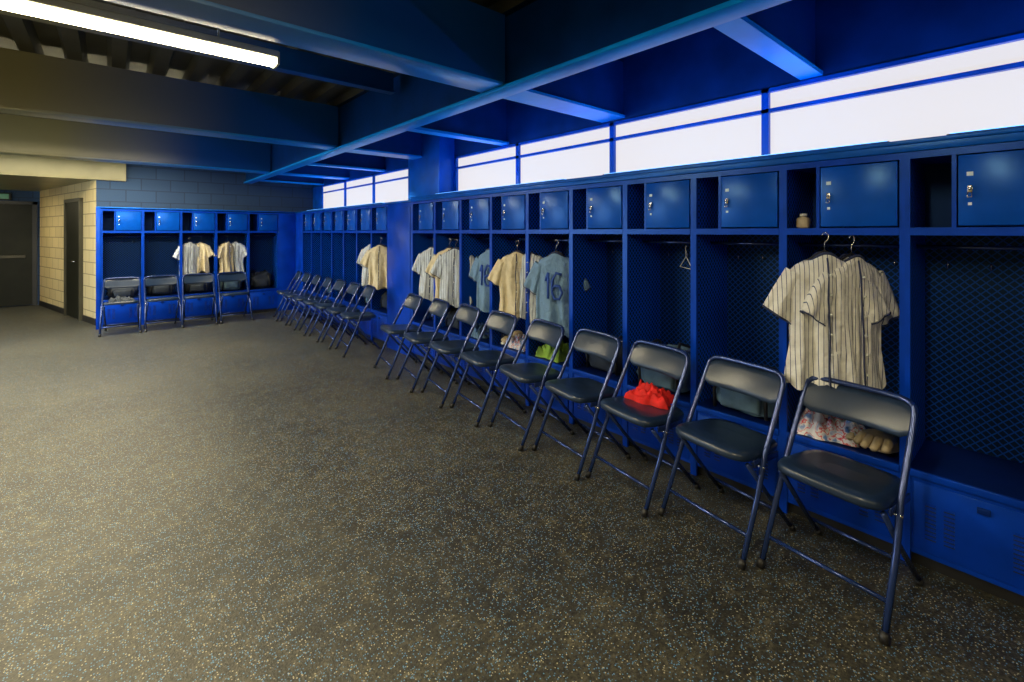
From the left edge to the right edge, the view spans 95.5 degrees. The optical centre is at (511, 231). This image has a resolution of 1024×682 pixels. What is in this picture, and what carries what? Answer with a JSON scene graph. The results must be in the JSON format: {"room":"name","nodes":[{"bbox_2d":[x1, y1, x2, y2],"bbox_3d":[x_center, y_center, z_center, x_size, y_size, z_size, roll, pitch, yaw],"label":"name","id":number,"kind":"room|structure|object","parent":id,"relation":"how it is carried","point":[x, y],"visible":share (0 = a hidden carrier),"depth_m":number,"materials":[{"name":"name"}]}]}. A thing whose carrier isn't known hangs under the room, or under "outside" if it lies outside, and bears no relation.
{"room":"changing room","nodes":[
{"label":"changing room","id":0,"kind":"room"},
{"bbox_2d":[0,190,39,306],"bbox_3d":[-10.622,0.000,9.000,2.500,3.000,0.190,0,0,-41],"label":"wall","id":1,"kind":"structure","parent":0,"point":[30,196],"depth_m":9.54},
{"bbox_2d":[0,201,37,306],"bbox_3d":[-10.240,0.440,9.132,1.290,2.120,0.090,0,0,-41],"label":"door","id":2,"kind":"structure","parent":1,"relation":"in","point":[18,219],"depth_m":9.38,"materials":[{"name":"metal"}]},
{"bbox_2d":[0,154,125,190],"bbox_3d":[-9.009,-1.170,7.975,3.600,0.660,3.850,0,0,-41],"label":"soffit","id":3,"kind":"structure","parent":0,"point":[20,173],"depth_m":7.31,"materials":[{"name":"beige paint"}]},
{"bbox_2d":[40,180,95,318],"bbox_3d":[-8.130,0.000,8.591,3.600,3.000,0.200,0,0,34],"label":"wall","id":4,"kind":"structure","parent":0,"point":[51,200],"depth_m":8.66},
{"bbox_2d":[39,300,95,324],"bbox_3d":[-8.190,1.450,8.503,3.600,0.100,0.011,0,0,34],"label":"baseboard","id":5,"kind":"structure","parent":4,"relation":"attached to","point":[85,318],"depth_m":8.62,"materials":[{"name":"black plastic"}]},
{"bbox_2d":[64,198,82,320],"bbox_3d":[-7.678,0.460,8.100,0.940,2.080,0.099,0,0,34],"label":"door","id":6,"kind":"structure","parent":4,"relation":"in","point":[73,208],"depth_m":8.09,"materials":[{"name":"metal"}]},
{"bbox_2d":[0,0,394,94],"bbox_3d":[-3.053,-1.310,2.377,5.290,0.180,0.090,0,0,-41],"label":"joist","id":7,"kind":"object","parent":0,"point":[292,61],"depth_m":3.53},
{"bbox_2d":[96,164,312,211],"bbox_3d":[-5.416,-0.050,8.735,3.570,3.100,0.200,0,0,-41],"label":"wall","id":8,"kind":"structure","parent":0,"point":[145,186],"depth_m":8.37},
{"bbox_2d":[96,207,294,212],"bbox_3d":[-5.449,-0.381,8.249,2.875,0.018,0.462,0,0,-41],"label":"trim","id":9,"kind":"structure","parent":8,"relation":"attached to","point":[96,207],"depth_m":8.05,"materials":[{"name":"blue paint"}]},
{"bbox_2d":[0,0,535,143],"bbox_3d":[-1.971,-1.500,2.196,7.090,0.200,14.300,0,0,-41],"label":"ceiling","id":10,"kind":"structure","parent":0,"point":[16,33],"depth_m":3.85,"materials":[{"name":"metal"}]},
{"bbox_2d":[0,0,279,68],"bbox_3d":[-2.350,-1.198,2.000,2.468,0.404,0.120,0,0,-41],"label":"fluorescent light","id":11,"kind":"object","parent":10,"relation":"hanging from","point":[62,11],"visible":0.95,"depth_m":2.35,"materials":[{"name":"white plastic"}]},
{"bbox_2d":[0,305,1023,681],"bbox_3d":[-3.242,1.550,3.674,7.100,0.100,18.200,0,0,-41],"label":"floor","id":12,"kind":"structure","parent":0,"point":[239,499],"depth_m":2.20,"materials":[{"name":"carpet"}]},
{"bbox_2d":[96,208,100,329],"bbox_3d":[-6.514,0.565,7.329,0.059,1.870,0.460,0,0,-41],"label":"end panel","id":13,"kind":"object","parent":12,"relation":"on","point":[98,210],"depth_m":7.16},
{"bbox_2d":[98,277,141,336],"bbox_3d":[-5.854,1.098,6.971,0.492,0.820,0.505,0,0,-37],"label":"folding chair","id":14,"kind":"object","parent":12,"relation":"on","point":[115,282],"visible":0.96,"depth_m":7.00,"materials":[{"name":"black plastic"}]},
{"bbox_2d":[101,209,142,328],"bbox_3d":[-6.291,0.570,7.504,0.505,1.860,0.488,0,0,-41],"label":"locker","id":15,"kind":"object","parent":12,"relation":"on","point":[121,229],"visible":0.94,"depth_m":7.53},
{"bbox_2d":[106,287,138,297],"bbox_3d":[-6.297,0.934,7.517,0.417,0.256,0.299,0,0,-41],"label":"bag","id":16,"kind":"object","parent":15,"relation":"in","point":[133,291],"visible":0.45,"depth_m":7.41,"materials":[{"name":"fabric"}]},
{"bbox_2d":[143,210,180,324],"bbox_3d":[-5.909,0.570,7.834,0.505,1.860,0.488,0,0,-41],"label":"locker","id":17,"kind":"object","parent":12,"relation":"on","point":[161,228],"visible":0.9,"depth_m":7.87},
{"bbox_2d":[146,274,176,294],"bbox_3d":[-5.918,0.889,7.844,0.415,0.346,0.300,0,0,-41],"label":"bag","id":18,"kind":"object","parent":17,"relation":"in","point":[165,289],"visible":0.49,"depth_m":7.74,"materials":[{"name":"fabric"}]},
{"bbox_2d":[143,275,183,331],"bbox_3d":[-5.483,1.098,7.291,0.492,0.820,0.505,0,0,-44],"label":"folding chair","id":19,"kind":"object","parent":12,"relation":"on","point":[156,280],"visible":1,"depth_m":7.32,"materials":[{"name":"black plastic"}]},
{"bbox_2d":[181,211,215,319],"bbox_3d":[-5.527,0.570,8.164,0.505,1.860,0.488,0,0,-41],"label":"locker","id":20,"kind":"object","parent":12,"relation":"on","point":[194,224],"visible":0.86,"depth_m":8.10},
{"bbox_2d":[172,236,198,275],"bbox_3d":[-5.563,0.436,8.014,0.224,0.721,0.475,0,0,39],"label":"jersey","id":21,"kind":"object","parent":20,"relation":"hanging from","point":[190,251],"visible":0.86,"depth_m":7.97,"materials":[{"name":"white fabric"}]},
{"bbox_2d":[184,283,210,292],"bbox_3d":[-5.537,0.923,8.171,0.409,0.278,0.302,0,0,-41],"label":"bag","id":22,"kind":"object","parent":20,"relation":"in","point":[198,287],"visible":0.68,"depth_m":8.07,"materials":[{"name":"fabric"}]},
{"bbox_2d":[196,237,213,272],"bbox_3d":[-5.457,0.408,8.155,0.414,0.641,0.217,0,0,-16],"label":"jersey","id":23,"kind":"object","parent":20,"relation":"hanging from","point":[205,251],"visible":0.75,"depth_m":8.13,"materials":[{"name":"beige fabric"}]},
{"bbox_2d":[181,273,217,327],"bbox_3d":[-5.120,1.098,7.605,0.492,0.820,0.505,0,0,-38],"label":"folding chair","id":24,"kind":"object","parent":12,"relation":"on","point":[195,278],"visible":1,"depth_m":7.64,"materials":[{"name":"black plastic"}]},
{"bbox_2d":[216,212,248,316],"bbox_3d":[-5.145,0.570,8.495,0.505,1.860,0.488,0,0,-41],"label":"locker","id":25,"kind":"object","parent":12,"relation":"on","point":[232,225],"visible":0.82,"depth_m":8.44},
{"bbox_2d":[213,236,233,273],"bbox_3d":[-5.126,0.436,8.362,0.217,0.721,0.449,0,0,24],"label":"jersey","id":26,"kind":"object","parent":25,"relation":"hanging from","point":[225,250],"visible":0.91,"depth_m":8.29,"materials":[{"name":"beige fabric"}]},
{"bbox_2d":[219,281,242,289],"bbox_3d":[-5.148,0.878,8.510,0.408,0.368,0.300,0,0,-41],"label":"bag","id":27,"kind":"object","parent":25,"relation":"in","point":[232,285],"visible":0.48,"depth_m":8.39,"materials":[{"name":"grey fabric"}]},
{"bbox_2d":[231,237,246,271],"bbox_3d":[-5.050,0.422,8.498,0.441,0.681,0.224,0,0,-21],"label":"jersey","id":28,"kind":"object","parent":25,"relation":"hanging from","point":[240,251],"visible":0.72,"depth_m":8.47,"materials":[{"name":"white fabric"}]},
{"bbox_2d":[217,271,253,323],"bbox_3d":[-4.742,1.098,7.932,0.492,0.820,0.505,0,0,-43],"label":"folding chair","id":29,"kind":"object","parent":12,"relation":"on","point":[238,275],"visible":0.98,"depth_m":7.96,"materials":[{"name":"black plastic"}]},
{"bbox_2d":[249,212,277,313],"bbox_3d":[-4.763,0.570,8.825,0.505,1.860,0.488,0,0,-41],"label":"locker","id":30,"kind":"object","parent":12,"relation":"on","point":[263,227],"depth_m":8.82,"materials":[{"name":"metal"}]},
{"bbox_2d":[250,270,272,287],"bbox_3d":[-4.777,0.889,8.830,0.427,0.346,0.300,0,0,-41],"label":"bag","id":31,"kind":"object","parent":30,"relation":"in","point":[262,279],"visible":0.97,"depth_m":8.73,"materials":[{"name":"fabric"}]},
{"bbox_2d":[278,213,294,310],"bbox_3d":[-4.468,0.570,9.102,0.303,1.860,0.454,0,0,-41],"label":"filler panel","id":32,"kind":"object","parent":12,"relation":"on","point":[286,221],"depth_m":8.92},
{"bbox_2d":[273,270,305,320],"bbox_3d":[-3.881,1.098,8.132,0.505,0.820,0.492,0,0,-32],"label":"folding chair","id":33,"kind":"object","parent":12,"relation":"on","point":[298,274],"visible":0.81,"depth_m":8.03,"materials":[{"name":"black plastic"}]},
{"bbox_2d":[279,272,315,325],"bbox_3d":[-3.574,1.098,7.776,0.505,0.820,0.492,0,0,-36],"label":"folding chair","id":34,"kind":"object","parent":12,"relation":"on","point":[306,277],"visible":0.8,"depth_m":7.74,"materials":[{"name":"black plastic"}]},
{"bbox_2d":[295,213,301,311],"bbox_3d":[-4.041,0.570,9.191,0.454,1.860,0.879,0,0,-41],"label":"locker","id":35,"kind":"object","parent":12,"relation":"on","point":[298,216],"visible":0.24,"depth_m":8.89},
{"bbox_2d":[302,212,310,313],"bbox_3d":[-3.601,0.570,8.655,0.488,1.860,0.505,0,0,-41],"label":"locker","id":36,"kind":"object","parent":12,"relation":"on","point":[306,217],"depth_m":8.72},
{"bbox_2d":[289,274,326,330],"bbox_3d":[-3.247,1.098,7.398,0.505,0.820,0.492,0,0,-34],"label":"folding chair","id":37,"kind":"object","parent":12,"relation":"on","point":[317,278],"visible":0.8,"depth_m":7.34,"materials":[{"name":"black plastic"}]},
{"bbox_2d":[311,211,320,318],"bbox_3d":[-3.270,0.570,8.273,0.488,1.860,0.505,0,0,-41],"label":"locker","id":38,"kind":"object","parent":12,"relation":"on","point":[315,216],"visible":0.34,"depth_m":8.34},
{"bbox_2d":[298,276,337,335],"bbox_3d":[-2.920,1.098,7.019,0.505,0.820,0.492,0,0,-32],"label":"folding chair","id":39,"kind":"object","parent":12,"relation":"on","point":[328,280],"visible":0.84,"depth_m":6.96,"materials":[{"name":"black plastic"}]},
{"bbox_2d":[321,210,333,321],"bbox_3d":[-2.940,0.570,7.891,0.488,1.860,0.505,0,0,-41],"label":"locker","id":40,"kind":"object","parent":12,"relation":"on","point":[326,216],"visible":0.36,"depth_m":7.94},
{"bbox_2d":[308,279,351,342],"bbox_3d":[-2.593,1.098,6.641,0.505,0.820,0.492,0,0,-36],"label":"folding chair","id":41,"kind":"object","parent":12,"relation":"on","point":[339,285],"visible":0.84,"depth_m":6.60,"materials":[{"name":"black plastic"}]},
{"bbox_2d":[332,209,342,326],"bbox_3d":[-2.610,0.570,7.509,0.488,1.860,0.505,0,0,-41],"label":"locker","id":42,"kind":"object","parent":12,"relation":"on","point":[337,214],"visible":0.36,"depth_m":7.58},
{"bbox_2d":[320,282,366,349],"bbox_3d":[-2.266,1.098,6.263,0.505,0.820,0.492,0,0,-34],"label":"folding chair","id":43,"kind":"object","parent":12,"relation":"on","point":[353,288],"visible":0.84,"depth_m":6.22,"materials":[{"name":"black plastic"}]},
{"bbox_2d":[343,207,358,333],"bbox_3d":[-2.280,0.570,7.127,0.488,1.860,0.505,0,0,-41],"label":"locker","id":44,"kind":"object","parent":12,"relation":"on","point":[349,214],"visible":0.24,"depth_m":7.19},
{"bbox_2d":[334,285,381,357],"bbox_3d":[-1.939,1.098,5.885,0.505,0.820,0.492,0,0,-32],"label":"folding chair","id":45,"kind":"object","parent":12,"relation":"on","point":[369,291],"visible":0.98,"depth_m":5.80,"materials":[{"name":"black plastic"}]},
{"bbox_2d":[357,206,373,339],"bbox_3d":[-1.949,0.570,6.745,0.488,1.860,0.505,0,0,-41],"label":"locker","id":46,"kind":"object","parent":12,"relation":"on","point":[363,213],"visible":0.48,"depth_m":6.79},
{"bbox_2d":[356,244,370,287],"bbox_3d":[-1.970,0.436,6.556,0.543,0.721,0.224,0,0,19],"label":"jersey","id":47,"kind":"object","parent":46,"relation":"hanging from","point":[365,274],"visible":0.34,"depth_m":6.54,"materials":[{"name":"white fabric"}]},
{"bbox_2d":[371,204,387,346],"bbox_3d":[-1.619,0.570,6.363,0.488,1.860,0.505,0,0,-41],"label":"locker","id":48,"kind":"object","parent":12,"relation":"on","point":[379,213],"depth_m":6.29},
{"bbox_2d":[360,240,386,289],"bbox_3d":[-1.771,0.436,6.261,0.587,0.721,0.217,0,0,4],"label":"jersey","id":49,"kind":"object","parent":48,"relation":"hanging from","point":[375,259],"visible":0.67,"depth_m":6.21,"materials":[{"name":"beige fabric"}]},
{"bbox_2d":[388,202,414,356],"bbox_3d":[-1.233,0.570,5.936,0.462,1.860,0.642,0,0,-41],"label":"filler panel","id":50,"kind":"object","parent":12,"relation":"on","point":[399,214],"visible":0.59,"depth_m":5.77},
{"bbox_2d":[373,293,429,379],"bbox_3d":[-1.198,1.098,5.058,0.505,0.820,0.492,0,0,-32],"label":"folding chair","id":51,"kind":"object","parent":12,"relation":"on","point":[413,301],"visible":0.93,"depth_m":5.01,"materials":[{"name":"black plastic"}]},
{"bbox_2d":[412,200,433,364],"bbox_3d":[-0.867,0.570,5.493,0.488,1.860,0.505,0,0,-41],"label":"locker","id":52,"kind":"object","parent":12,"relation":"on","point":[422,211],"depth_m":5.54,"materials":[{"name":"metal"}]},
{"bbox_2d":[412,242,433,300],"bbox_3d":[-0.893,0.436,5.279,0.576,0.721,0.224,0,0,19],"label":"jersey","id":53,"kind":"object","parent":52,"relation":"hanging from","point":[426,284],"visible":0.56,"depth_m":5.25,"materials":[{"name":"white fabric"}]},
{"bbox_2d":[396,298,457,392],"bbox_3d":[-0.851,1.098,4.657,0.505,0.820,0.492,0,0,-30],"label":"folding chair","id":54,"kind":"object","parent":12,"relation":"on","point":[439,307],"visible":0.9,"depth_m":4.61,"materials":[{"name":"black plastic"}]},
{"bbox_2d":[434,197,459,376],"bbox_3d":[-0.537,0.570,5.111,0.488,1.860,0.505,0,0,-41],"label":"locker","id":55,"kind":"object","parent":12,"relation":"on","point":[447,210],"visible":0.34,"depth_m":5.04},
{"bbox_2d":[425,239,452,297],"bbox_3d":[-0.681,0.449,5.062,0.552,0.761,0.217,0,0,4],"label":"jersey","id":56,"kind":"object","parent":55,"relation":"hanging from","point":[431,263],"visible":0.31,"depth_m":5.04,"materials":[{"name":"beige fabric"}]},
{"bbox_2d":[445,307,458,328],"bbox_3d":[-0.539,0.945,5.103,0.278,0.233,0.402,0,0,-41],"label":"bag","id":57,"kind":"object","parent":55,"relation":"in","point":[451,313],"visible":0.26,"depth_m":5.07,"materials":[{"name":"fabric"}]},
{"bbox_2d":[430,239,474,307],"bbox_3d":[-0.594,0.436,4.903,0.576,0.721,0.224,0,0,9],"label":"jersey","id":58,"kind":"object","parent":55,"relation":"hanging from","point":[446,265],"visible":0.72,"depth_m":4.86,"materials":[{"name":"white fabric"}]},
{"bbox_2d":[420,303,486,408],"bbox_3d":[-0.524,1.098,4.279,0.505,0.820,0.492,0,0,-31],"label":"folding chair","id":59,"kind":"object","parent":12,"relation":"on","point":[466,313],"visible":0.94,"depth_m":4.24,"materials":[{"name":"black plastic"}]},
{"bbox_2d":[460,194,490,387],"bbox_3d":[-0.207,0.570,4.729,0.488,1.860,0.505,0,0,-41],"label":"locker","id":60,"kind":"object","parent":12,"relation":"on","point":[475,211],"visible":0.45,"depth_m":4.78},
{"bbox_2d":[468,248,489,311],"bbox_3d":[-0.207,0.450,4.604,0.581,0.762,0.217,0,0,34],"label":"jersey","id":61,"kind":"object","parent":60,"relation":"hanging from","point":[479,272],"visible":0.45,"depth_m":4.58,"materials":[{"name":"blue fabric"}]},
{"bbox_2d":[470,322,489,338],"bbox_3d":[-0.303,0.983,4.737,0.243,0.150,0.216,0,0,-41],"label":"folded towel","id":62,"kind":"object","parent":60,"relation":"in","point":[477,330],"visible":0.61,"depth_m":4.67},
{"bbox_2d":[450,310,526,426],"bbox_3d":[-0.197,1.098,3.900,0.505,0.820,0.492,0,0,-32],"label":"folding chair","id":63,"kind":"object","parent":12,"relation":"on","point":[504,322],"visible":0.93,"depth_m":3.86,"materials":[{"name":"black plastic"}]},
{"bbox_2d":[491,190,526,404],"bbox_3d":[0.123,0.570,4.347,0.488,1.860,0.505,0,0,-41],"label":"locker","id":64,"kind":"object","parent":12,"relation":"on","point":[508,209],"visible":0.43,"depth_m":4.33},
{"bbox_2d":[487,241,523,318],"bbox_3d":[0.044,0.436,4.130,0.552,0.721,0.217,0,0,9],"label":"jersey","id":65,"kind":"object","parent":64,"relation":"hanging from","point":[505,273],"visible":0.66,"depth_m":4.09,"materials":[{"name":"beige fabric"}]},
{"bbox_2d":[505,333,525,351],"bbox_3d":[0.099,0.996,4.272,0.237,0.124,0.288,0,0,-41],"label":"shirt","id":66,"kind":"object","parent":64,"relation":"in","point":[515,343],"visible":0.57,"depth_m":4.24,"materials":[{"name":"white fabric"}]},
{"bbox_2d":[517,252,542,322],"bbox_3d":[0.168,0.436,4.082,0.475,0.721,0.224,0,0,29],"label":"jersey","id":67,"kind":"object","parent":64,"relation":"hanging from","point":[533,257],"visible":0.42,"depth_m":4.04,"materials":[{"name":"white fabric"}]},
{"bbox_2d":[488,318,574,451],"bbox_3d":[0.146,1.098,3.503,0.505,0.820,0.492,0,0,-30],"label":"folding chair","id":68,"kind":"object","parent":12,"relation":"on","point":[550,333],"visible":0.9,"depth_m":3.47,"materials":[{"name":"black plastic"}]},
{"bbox_2d":[527,186,570,423],"bbox_3d":[0.454,0.570,3.965,0.488,1.860,0.505,0,0,-41],"label":"locker","id":69,"kind":"object","parent":12,"relation":"on","point":[548,209],"visible":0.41,"depth_m":3.88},
{"bbox_2d":[535,339,568,362],"bbox_3d":[0.366,0.964,3.946,0.248,0.189,0.310,0,0,-41],"label":"shirt","id":70,"kind":"object","parent":69,"relation":"in","point":[546,351],"visible":0.54,"depth_m":3.88,"materials":[{"name":"fabric"}]},
{"bbox_2d":[523,240,590,337],"bbox_3d":[0.362,0.464,3.825,0.581,0.802,0.195,0,0,21],"label":"jersey","id":71,"kind":"object","parent":69,"relation":"hanging from","point":[548,278],"visible":0.73,"depth_m":3.79,"materials":[{"name":"blue fabric"}]},
{"bbox_2d":[531,328,630,480],"bbox_3d":[0.470,1.098,3.129,0.505,0.820,0.492,0,0,-32],"label":"folding chair","id":72,"kind":"object","parent":12,"relation":"on","point":[606,346],"visible":0.89,"depth_m":3.11,"materials":[{"name":"black plastic"}]},
{"bbox_2d":[571,181,624,445],"bbox_3d":[0.784,0.570,3.583,0.488,1.860,0.505,0,0,-41],"label":"locker","id":73,"kind":"object","parent":12,"relation":"on","point":[597,209],"visible":0.46,"depth_m":3.67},
{"bbox_2d":[585,336,622,375],"bbox_3d":[0.763,0.923,3.567,0.278,0.278,0.409,0,0,-41],"label":"bag","id":74,"kind":"object","parent":73,"relation":"in","point":[595,362],"visible":0.27,"depth_m":3.46,"materials":[{"name":"fabric"}]},
{"bbox_2d":[585,339,699,517],"bbox_3d":[0.780,1.098,2.769,0.505,0.820,0.492,0,0,-31],"label":"folding chair","id":75,"kind":"object","parent":12,"relation":"on","point":[673,362],"visible":0.93,"depth_m":2.73,"materials":[{"name":"black plastic"}]},
{"bbox_2d":[624,379,673,409],"bbox_3d":[0.857,0.989,2.880,0.284,0.110,0.188,0,0,39],"label":"shirt","id":76,"kind":"object","parent":75,"relation":"on","point":[646,393],"visible":0.99,"depth_m":2.84,"materials":[{"name":"fabric"}]},
{"bbox_2d":[625,174,692,473],"bbox_3d":[1.114,0.570,3.201,0.488,1.860,0.505,0,0,-41],"label":"locker","id":77,"kind":"object","parent":12,"relation":"on","point":[658,210],"visible":0.49,"depth_m":3.30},
{"bbox_2d":[636,338,689,392],"bbox_3d":[1.071,0.900,3.165,0.311,0.323,0.421,0,0,-43],"label":"bag","id":78,"kind":"object","parent":77,"relation":"in","point":[660,380],"visible":0.41,"depth_m":3.06,"materials":[{"name":"grey fabric"}]},
{"bbox_2d":[657,355,795,570],"bbox_3d":[1.107,1.098,2.391,0.505,0.820,0.492,0,0,-31],"label":"folding chair","id":79,"kind":"object","parent":12,"relation":"on","point":[727,439],"visible":1,"depth_m":2.37,"materials":[{"name":"black plastic"}]},
{"bbox_2d":[693,165,782,510],"bbox_3d":[1.444,0.570,2.819,0.488,1.860,0.505,0,0,-41],"label":"locker","id":80,"kind":"object","parent":12,"relation":"on","point":[738,213],"visible":0.48,"depth_m":2.91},
{"bbox_2d":[712,365,778,420],"bbox_3d":[1.408,0.917,2.775,0.310,0.289,0.425,0,0,-41],"label":"bag","id":81,"kind":"object","parent":80,"relation":"in","point":[746,404],"visible":0.33,"depth_m":2.66,"materials":[{"name":"grey fabric"}]},
{"bbox_2d":[756,376,924,645],"bbox_3d":[1.431,1.098,2.017,0.505,0.820,0.492,0,0,-33],"label":"folding chair","id":82,"kind":"object","parent":12,"relation":"on","point":[857,483],"visible":1,"depth_m":1.99,"materials":[{"name":"black plastic"}]},
{"bbox_2d":[783,153,904,559],"bbox_3d":[1.775,0.570,2.437,0.488,1.860,0.505,0,0,-41],"label":"locker","id":83,"kind":"object","parent":12,"relation":"on","point":[863,198],"visible":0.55,"depth_m":2.33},
{"bbox_2d":[796,214,810,227],"bbox_3d":[1.557,-0.056,2.481,0.062,0.085,0.061,0,0,-41],"label":"jar","id":84,"kind":"object","parent":83,"relation":"in","point":[802,221],"visible":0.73,"depth_m":2.46,"materials":[{"name":"beige"}]},
{"bbox_2d":[762,232,890,389],"bbox_3d":[1.525,0.393,2.268,0.539,0.786,0.202,0,0,21],"label":"jersey","id":85,"kind":"object","parent":83,"relation":"hanging from","point":[811,349],"visible":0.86,"depth_m":2.25,"materials":[{"name":"white fabric"}]},
{"bbox_2d":[797,408,865,446],"bbox_3d":[1.666,0.975,2.426,0.310,0.165,0.227,0,0,39],"label":"shirt","id":86,"kind":"object","parent":83,"relation":"in","point":[815,425],"visible":0.56,"depth_m":2.37,"materials":[{"name":"multicoloured fabric"}]},
{"bbox_2d":[799,235,898,388],"bbox_3d":[1.634,0.395,2.235,0.474,0.761,0.178,0,0,-1],"label":"jersey","id":87,"kind":"object","parent":83,"relation":"hanging from","point":[844,280],"visible":0.78,"depth_m":2.20,"materials":[{"name":"white fabric"}]},
{"bbox_2d":[845,429,898,453],"bbox_3d":[1.761,1.014,2.263,0.247,0.095,0.198,0,0,-31],"label":"glove","id":88,"kind":"object","parent":83,"relation":"in","point":[874,439],"visible":0.87,"depth_m":2.20,"materials":[{"name":"beige leather"}]},
{"bbox_2d":[905,141,1023,607],"bbox_3d":[2.105,0.570,2.055,0.488,1.860,0.505,0,0,-41],"label":"locker","id":89,"kind":"object","parent":12,"relation":"on","point":[964,206],"visible":0.99,"depth_m":2.15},
{"bbox_2d":[244,0,790,183],"bbox_3d":[-0.425,-1.160,3.519,0.140,0.480,14.080,0,0,-41],"label":"girder","id":90,"kind":"object","parent":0,"point":[547,41],"depth_m":2.79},
{"bbox_2d":[0,113,270,173],"bbox_3d":[-5.918,-1.170,5.723,5.330,0.460,0.230,0,0,-41],"label":"ceiling beam","id":91,"kind":"structure","parent":90,"relation":"attached to","point":[19,135],"depth_m":6.23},
{"bbox_2d":[0,47,337,149],"bbox_3d":[-4.022,-1.170,3.529,5.330,0.460,0.230,0,0,-41],"label":"ceiling beam","id":92,"kind":"structure","parent":90,"relation":"attached to","point":[31,84],"depth_m":4.13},
{"bbox_2d":[259,175,323,184],"bbox_3d":[-4.199,-1.165,8.875,1.145,0.470,0.120,0,0,-41],"label":"joist","id":93,"kind":"object","parent":90,"relation":"attached to","point":[278,178],"depth_m":8.90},
{"bbox_2d":[104,0,504,92],"bbox_3d":[-2.126,-1.170,1.335,5.330,0.460,0.230,0,0,-41],"label":"ceiling beam","id":94,"kind":"structure","parent":90,"relation":"attached to","point":[457,43],"depth_m":2.48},
{"bbox_2d":[279,165,349,179],"bbox_3d":[-3.388,-1.170,7.910,1.180,0.460,0.240,0,0,-41],"label":"ceiling beam","id":95,"kind":"structure","parent":90,"relation":"attached to","point":[305,171],"depth_m":7.90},
{"bbox_2d":[309,152,385,171],"bbox_3d":[-2.400,-1.165,6.795,1.145,0.470,0.120,0,0,-41],"label":"joist","id":96,"kind":"object","parent":90,"relation":"attached to","point":[346,160],"depth_m":6.84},
{"bbox_2d":[347,131,421,159],"bbox_3d":[-1.491,-1.170,5.716,1.180,0.460,0.240,0,0,-41],"label":"ceiling beam","id":97,"kind":"structure","parent":90,"relation":"attached to","point":[405,145],"depth_m":5.68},
{"bbox_2d":[409,99,508,145],"bbox_3d":[-0.504,-1.165,4.601,1.145,0.470,0.120,0,0,-41],"label":"joist","id":98,"kind":"object","parent":90,"relation":"attached to","point":[487,123],"depth_m":4.71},
{"bbox_2d":[503,60,624,122],"bbox_3d":[0.405,-1.170,3.523,1.180,0.460,0.240,0,0,-41],"label":"ceiling beam","id":99,"kind":"structure","parent":90,"relation":"attached to","point":[596,93],"depth_m":3.57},
{"bbox_2d":[714,0,822,79],"bbox_3d":[1.373,-1.165,2.429,1.145,0.470,0.120,0,0,-41],"label":"joist","id":100,"kind":"object","parent":90,"relation":"attached to","point":[783,34],"depth_m":2.47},
{"bbox_2d":[313,0,1023,209],"bbox_3d":[0.535,-0.050,4.428,0.200,3.100,14.400,0,0,-41],"label":"wall","id":101,"kind":"structure","parent":0,"point":[706,65],"depth_m":3.02,"materials":[{"name":"blue paint"}]},
{"bbox_2d":[321,181,343,208],"bbox_3d":[-3.384,-0.660,8.839,0.060,0.520,1.200,0,0,-41],"label":"window","id":102,"kind":"structure","parent":101,"relation":"in","point":[332,195],"depth_m":8.86,"materials":[{"name":"white glass"}]},
{"bbox_2d":[295,200,411,212],"bbox_3d":[-2.680,-0.373,7.610,0.462,0.023,5.050,0,0,-41],"label":"trim","id":103,"kind":"structure","parent":101,"relation":"attached to","point":[404,201],"depth_m":6.64,"materials":[{"name":"blue paint"}]},
{"bbox_2d":[344,175,372,205],"bbox_3d":[-2.599,-0.660,7.931,0.060,0.520,1.200,0,0,-41],"label":"window","id":104,"kind":"structure","parent":101,"relation":"in","point":[357,191],"depth_m":7.93,"materials":[{"name":"white glass"}]},
{"bbox_2d":[373,167,407,202],"bbox_3d":[-1.798,-0.660,7.004,0.060,0.520,1.250,0,0,-41],"label":"window","id":105,"kind":"structure","parent":101,"relation":"in","point":[389,186],"depth_m":7.03,"materials":[{"name":"white glass"}]},
{"bbox_2d":[408,133,453,199],"bbox_3d":[-1.040,-0.920,5.928,0.220,1.000,0.770,0,0,-41],"label":"column","id":106,"kind":"structure","parent":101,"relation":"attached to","point":[433,173],"depth_m":5.70,"materials":[{"name":"blue paint"}]},
{"bbox_2d":[455,143,516,190],"bbox_3d":[-0.297,-0.660,5.268,0.060,0.520,1.140,0,0,-41],"label":"window","id":107,"kind":"structure","parent":101,"relation":"in","point":[494,167],"depth_m":5.24,"materials":[{"name":"white glass"}]},
{"bbox_2d":[517,123,611,183],"bbox_3d":[0.468,-0.660,4.383,0.060,0.520,1.200,0,0,-41],"label":"window","id":108,"kind":"structure","parent":101,"relation":"in","point":[586,152],"depth_m":4.33,"materials":[{"name":"glass"}]},
{"bbox_2d":[612,89,764,172],"bbox_3d":[1.256,-0.660,3.471,0.060,0.520,1.210,0,0,-41],"label":"window","id":109,"kind":"structure","parent":101,"relation":"in","point":[732,127],"depth_m":3.39,"materials":[{"name":"glass"}]},
{"bbox_2d":[411,126,1023,201],"bbox_3d":[1.616,-0.389,2.634,0.470,0.053,8.080,0,0,-41],"label":"trim","id":110,"kind":"structure","parent":101,"relation":"attached to","point":[1014,134],"depth_m":2.45,"materials":[{"name":"blue paint"}]},
{"bbox_2d":[603,141,889,174],"bbox_3d":[1.266,-0.426,2.878,0.080,0.022,1.700,0,0,-41],"label":"uplight","id":111,"kind":"object","parent":110,"relation":"on","point":[879,141],"visible":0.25,"depth_m":2.65,"materials":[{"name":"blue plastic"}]},
{"bbox_2d":[765,33,1023,154],"bbox_3d":[2.044,-0.660,2.560,0.060,0.520,1.200,0,0,-41],"label":"window","id":112,"kind":"structure","parent":101,"relation":"in","point":[976,86],"depth_m":2.48,"materials":[{"name":"glass"}]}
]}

